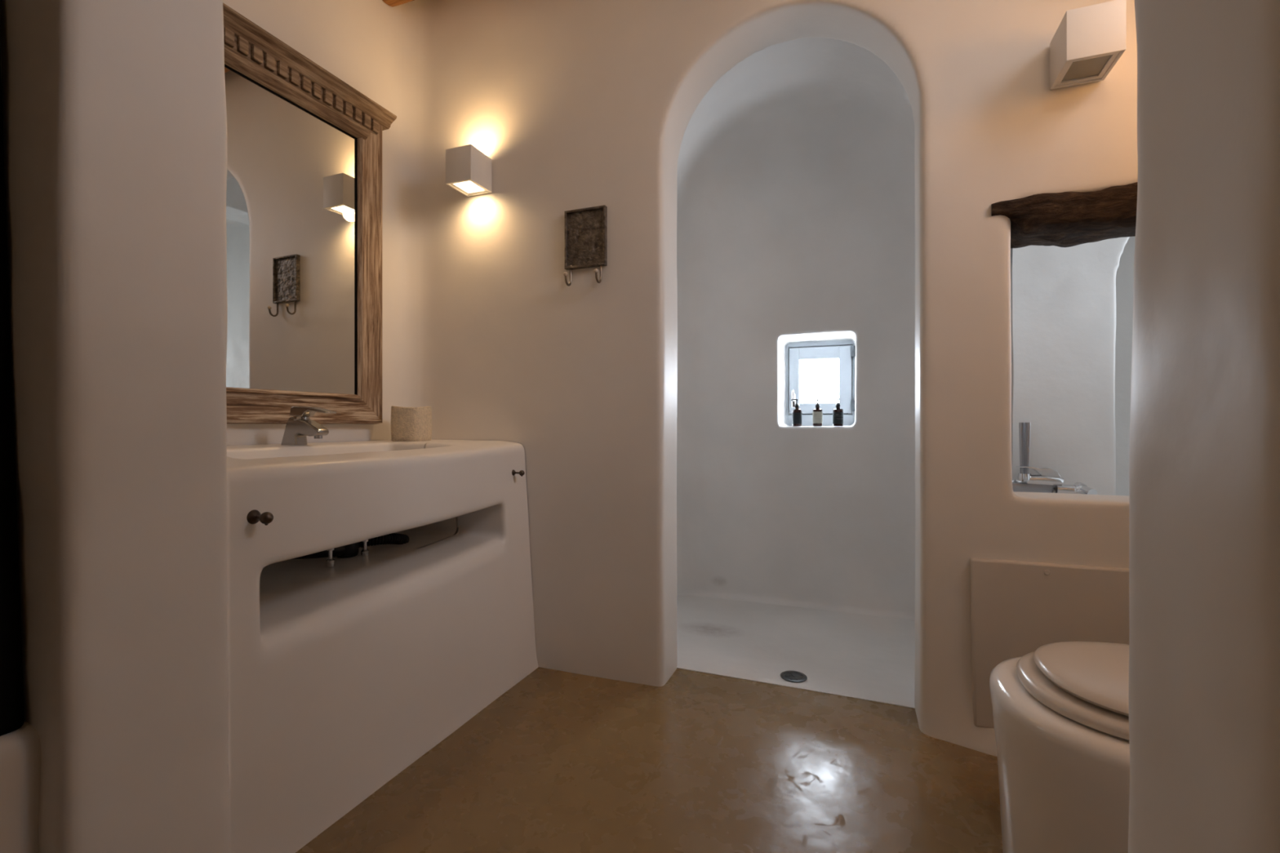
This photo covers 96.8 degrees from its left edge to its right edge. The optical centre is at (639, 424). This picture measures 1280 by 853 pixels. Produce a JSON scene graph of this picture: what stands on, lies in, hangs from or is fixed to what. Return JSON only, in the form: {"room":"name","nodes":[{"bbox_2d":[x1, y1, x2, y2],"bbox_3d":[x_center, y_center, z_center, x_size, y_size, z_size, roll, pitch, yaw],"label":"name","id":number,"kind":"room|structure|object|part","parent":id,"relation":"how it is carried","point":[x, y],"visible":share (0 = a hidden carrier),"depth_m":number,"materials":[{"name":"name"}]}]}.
{"room":"bathroom","nodes":[
{"label":"bathroom","id":0,"kind":"room"},
{"bbox_2d":[222,0,386,445],"bbox_3d":[-1.263,-0.480,1.742,0.005,2.860,1.256,0,0,21],"label":"wall","id":1,"kind":"structure","parent":0,"point":[344,37],"depth_m":2.11,"materials":[{"name":"paint"}]},
{"bbox_2d":[222,2,396,423],"bbox_3d":[-1.196,-0.614,1.794,0.088,1.223,1.024,0,0,22],"label":"mirror","id":2,"kind":"object","parent":1,"relation":"attached to","point":[304,187],"visible":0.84,"depth_m":1.93,"materials":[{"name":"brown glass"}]},
{"bbox_3d":[-1.223,-0.599,1.805,0.012,0.997,0.784,0,0,22],"label":"glass","id":3,"kind":"part","parent":2,"relation":"part of","materials":[{"name":"white mirror"}]},
{"bbox_3d":[-1.216,-0.058,1.802,0.044,0.111,0.980,0,0,22],"label":"rail","id":4,"kind":"part","parent":2,"relation":"part of","materials":[{"name":"brown wood"}]},
{"bbox_3d":[-1.196,-1.202,1.794,0.088,0.046,1.024,0,0,22],"label":"crown moulding","id":5,"kind":"part","parent":2,"relation":"part of","materials":[{"name":"brown wood"}]},
{"bbox_2d":[0,0,1279,852],"bbox_3d":[0.224,-0.480,0.589,4.400,2.860,0.272,0,0,21],"label":"wall","id":6,"kind":"structure","parent":0,"point":[114,113],"depth_m":0.89,"materials":[{"name":"paint"}]},
{"bbox_2d":[0,60,24,736],"bbox_3d":[-1.222,-0.435,0.966,0.527,1.830,0.055,0,0,21],"label":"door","id":7,"kind":"structure","parent":6,"relation":"in","point":[11,690],"depth_m":0.89,"materials":[{"name":"black"}]},
{"bbox_2d":[0,721,40,852],"bbox_3d":[-1.358,0.712,0.937,0.798,0.476,0.226,0,0,21],"label":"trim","id":8,"kind":"structure","parent":6,"relation":"attached to","point":[20,748],"depth_m":0.88,"materials":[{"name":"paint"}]},
{"bbox_2d":[295,595,1002,852],"bbox_3d":[0.223,0.988,0.584,4.600,0.123,5.650,0,0,21],"label":"floor","id":9,"kind":"structure","parent":0,"point":[561,762],"depth_m":1.57,"materials":[{"name":"brown concrete"}]},
{"bbox_2d":[226,439,538,852],"bbox_3d":[-0.884,0.507,1.783,0.672,0.887,1.173,0,0,21],"label":"vanity","id":10,"kind":"object","parent":9,"relation":"on","point":[344,676],"depth_m":1.49,"materials":[{"name":"paint"}]},
{"bbox_3d":[-0.791,0.193,1.181,0.068,0.033,0.033,0,0,21],"label":"towel knob","id":11,"kind":"part","parent":10,"relation":"part of","materials":[{"name":"brown metal"}]},
{"bbox_2d":[280,406,336,445],"bbox_3d":[-1.031,0.006,1.768,0.194,0.126,0.046,0,0,21],"label":"tap","id":12,"kind":"object","parent":10,"relation":"on","point":[298,427],"visible":0.95,"depth_m":1.76,"materials":[{"name":"silver metal"}]},
{"bbox_3d":[-1.046,0.023,1.774,0.162,0.093,0.042,0,0,21],"label":"spout","id":13,"kind":"part","parent":12,"relation":"part of","materials":[{"name":"silver metal"}]},
{"bbox_3d":[-1.012,-0.041,1.761,0.154,0.032,0.040,0,0,21],"label":"lever","id":14,"kind":"part","parent":12,"relation":"part of","materials":[{"name":"silver metal"}]},
{"bbox_2d":[292,533,408,567],"bbox_3d":[-0.931,0.351,1.855,0.124,0.164,0.430,0,0,31],"label":"trap","id":15,"kind":"object","parent":10,"relation":"on","point":[351,550],"visible":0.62,"depth_m":1.85,"materials":[{"name":"black plastic"}]},
{"bbox_2d":[391,405,431,441],"bbox_3d":[-0.895,-0.003,2.230,0.127,0.138,0.127,0,0,9],"label":"basket","id":16,"kind":"object","parent":10,"relation":"on","point":[407,424],"visible":0.98,"depth_m":2.17,"materials":[{"name":"beige wicker"}]},
{"bbox_3d":[-0.467,0.183,2.152,0.066,0.026,0.025,0,0,21],"label":"towel knob","id":17,"kind":"part","parent":10,"relation":"part of","materials":[{"name":"brown metal"}]},
{"bbox_2d":[780,671,807,683],"bbox_3d":[0.574,0.942,2.125,0.097,0.004,0.097,0,0,21],"label":"floor drain","id":18,"kind":"object","parent":9,"relation":"on","point":[797,677],"visible":1,"depth_m":2.12,"materials":[{"name":"metal"}]},
{"bbox_2d":[989,641,1129,852],"bbox_3d":[1.147,0.537,1.052,0.855,0.825,0.490,0,0,21],"label":"toilet","id":19,"kind":"object","parent":9,"relation":"on","point":[1060,710],"visible":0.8,"depth_m":1.05,"materials":[{"name":"ceramic"}]},
{"bbox_3d":[1.047,0.530,1.091,0.540,0.026,0.422,0,0,21],"label":"seat","id":20,"kind":"part","parent":19,"relation":"part of","materials":[{"name":"plastic"}]},
{"bbox_3d":[1.061,0.498,1.085,0.509,0.028,0.390,0,0,21],"label":"lid","id":21,"kind":"part","parent":19,"relation":"part of","materials":[{"name":"plastic"}]},
{"bbox_2d":[383,0,1137,756],"bbox_3d":[0.422,-0.480,1.949,3.201,2.860,0.356,0,0,21],"label":"wall","id":22,"kind":"structure","parent":0,"point":[573,104],"depth_m":2.09,"materials":[{"name":"paint"}]},
{"bbox_2d":[445,144,492,196],"bbox_3d":[-0.676,-1.005,2.261,0.120,0.134,0.144,0,0,21],"label":"wall sconce","id":23,"kind":"object","parent":22,"relation":"attached to","point":[468,171],"visible":1,"depth_m":2.21,"materials":[{"name":"white paint"}]},
{"bbox_3d":[-0.678,-0.948,2.257,0.100,0.004,0.115,0,0,21],"label":"glass","id":24,"kind":"part","parent":23,"relation":"part of","materials":[{"name":"white glass"}]},
{"bbox_2d":[563,204,607,286],"bbox_3d":[-0.212,-0.668,2.126,0.170,0.290,0.058,0,0,21],"label":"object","id":25,"kind":"object","parent":22,"relation":"attached to","point":[585,229],"visible":1,"depth_m":2.14,"materials":[{"name":"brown metal"}]},
{"bbox_3d":[-0.205,-0.703,2.145,0.162,0.213,0.015,0,0,21],"label":"relief plate","id":26,"kind":"part","parent":25,"relation":"part of","materials":[{"name":"grey metal"}]},
{"bbox_2d":[969,557,1129,728],"bbox_3d":[1.339,0.641,1.555,0.764,0.494,0.044,0,0,21],"label":"access panel","id":27,"kind":"object","parent":22,"relation":"attached to","point":[1018,608],"visible":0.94,"depth_m":1.62,"materials":[{"name":"white paint"}]},
{"bbox_2d":[991,182,1137,248],"bbox_3d":[1.449,-0.613,1.625,0.808,0.140,0.232,0,0,21],"label":"wooden lintel","id":28,"kind":"object","parent":22,"relation":"attached to","point":[1064,219],"visible":0.51,"depth_m":1.62,"materials":[{"name":"brown wood"}]},
{"bbox_2d":[1049,0,1125,89],"bbox_3d":[1.206,-1.022,1.541,0.127,0.132,0.149,0,0,21],"label":"wall sconce","id":29,"kind":"object","parent":22,"relation":"attached to","point":[1088,42],"visible":1,"depth_m":1.49,"materials":[{"name":"white paint"}]},
{"bbox_3d":[1.205,-0.966,1.537,0.107,0.004,0.120,0,0,21],"label":"glass","id":30,"kind":"part","parent":29,"relation":"part of","materials":[{"name":"white glass"}]},
{"bbox_2d":[676,37,1135,620],"bbox_3d":[1.474,-0.300,2.425,2.973,2.541,1.298,0,0,21],"label":"wall","id":31,"kind":"structure","parent":0,"point":[796,175],"depth_m":2.88,"materials":[{"name":"paint"}]},
{"bbox_2d":[791,399,801,426],"bbox_3d":[0.832,-0.064,3.026,0.055,0.145,0.050,0,0,6],"label":"soap bottle","id":32,"kind":"object","parent":31,"relation":"on","point":[797,412],"visible":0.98,"depth_m":3.00,"materials":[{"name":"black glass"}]},
{"bbox_3d":[0.835,-0.040,3.026,0.047,0.098,0.049,0,0,6],"label":"glass","id":33,"kind":"part","parent":32,"relation":"part of","materials":[{"name":"black glass"}]},
{"bbox_2d":[812,398,822,426],"bbox_3d":[0.932,-0.064,2.986,0.051,0.145,0.055,0,0,21],"label":"soap bottle","id":34,"kind":"object","parent":31,"relation":"on","point":[817,413],"visible":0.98,"depth_m":2.97,"materials":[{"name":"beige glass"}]},
{"bbox_3d":[0.933,-0.040,2.989,0.050,0.098,0.048,0,0,21],"label":"glass","id":35,"kind":"part","parent":34,"relation":"part of","materials":[{"name":"beige glass"}]},
{"bbox_2d":[785,339,855,426],"bbox_3d":[1.006,-0.233,3.199,0.393,0.494,0.104,0,0,21],"label":"window","id":36,"kind":"structure","parent":31,"relation":"in","point":[824,374],"depth_m":3.20,"materials":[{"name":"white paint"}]},
{"bbox_3d":[1.009,-0.244,3.207,0.219,0.256,0.004,0,0,21],"label":"pane","id":37,"kind":"part","parent":36,"relation":"part of","materials":[{"name":"white glass"}]},
{"bbox_2d":[832,397,843,426],"bbox_3d":[1.021,-0.064,2.930,0.050,0.145,0.055,0,0,9],"label":"soap bottle","id":38,"kind":"object","parent":31,"relation":"on","point":[837,413],"visible":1,"depth_m":2.91,"materials":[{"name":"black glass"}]},
{"bbox_3d":[1.021,-0.040,2.934,0.049,0.098,0.047,0,0,9],"label":"glass","id":39,"kind":"part","parent":38,"relation":"part of","materials":[{"name":"black glass"}]},
{"bbox_2d":[1012,422,1097,494],"bbox_3d":[1.638,0.143,2.272,0.274,0.302,0.148,0,0,21],"label":"mixer","id":40,"kind":"object","parent":31,"relation":"attached to","point":[1048,480],"visible":0.87,"depth_m":2.28,"materials":[{"name":"silver metal"}]},
{"bbox_3d":[1.599,0.191,2.285,0.142,0.046,0.040,0,0,21],"label":"lever","id":41,"kind":"part","parent":40,"relation":"part of","materials":[{"name":"silver metal"}]},
{"bbox_3d":[1.703,0.261,2.224,0.069,0.049,0.140,0,0,-40],"label":"spout","id":42,"kind":"part","parent":40,"relation":"part of","materials":[{"name":"silver metal"}]},
{"bbox_3d":[1.728,0.260,2.231,0.042,0.068,0.068,0,0,21],"label":"diverter knob","id":43,"kind":"part","parent":40,"relation":"part of","materials":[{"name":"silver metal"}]},
{"bbox_3d":[-0.039,-1.970,-0.103,4.700,0.120,4.480,0,0,21],"label":"ceiling","id":44,"kind":"structure","parent":0,"visible":0},
{"bbox_2d":[382,0,413,6],"bbox_3d":[0.331,-1.806,1.795,2.936,0.176,0.176,0,0,21],"label":"ceiling beam","id":45,"kind":"structure","parent":44,"relation":"attached to","point":[390,2],"depth_m":2.32,"materials":[{"name":"brown wood"}]}
]}

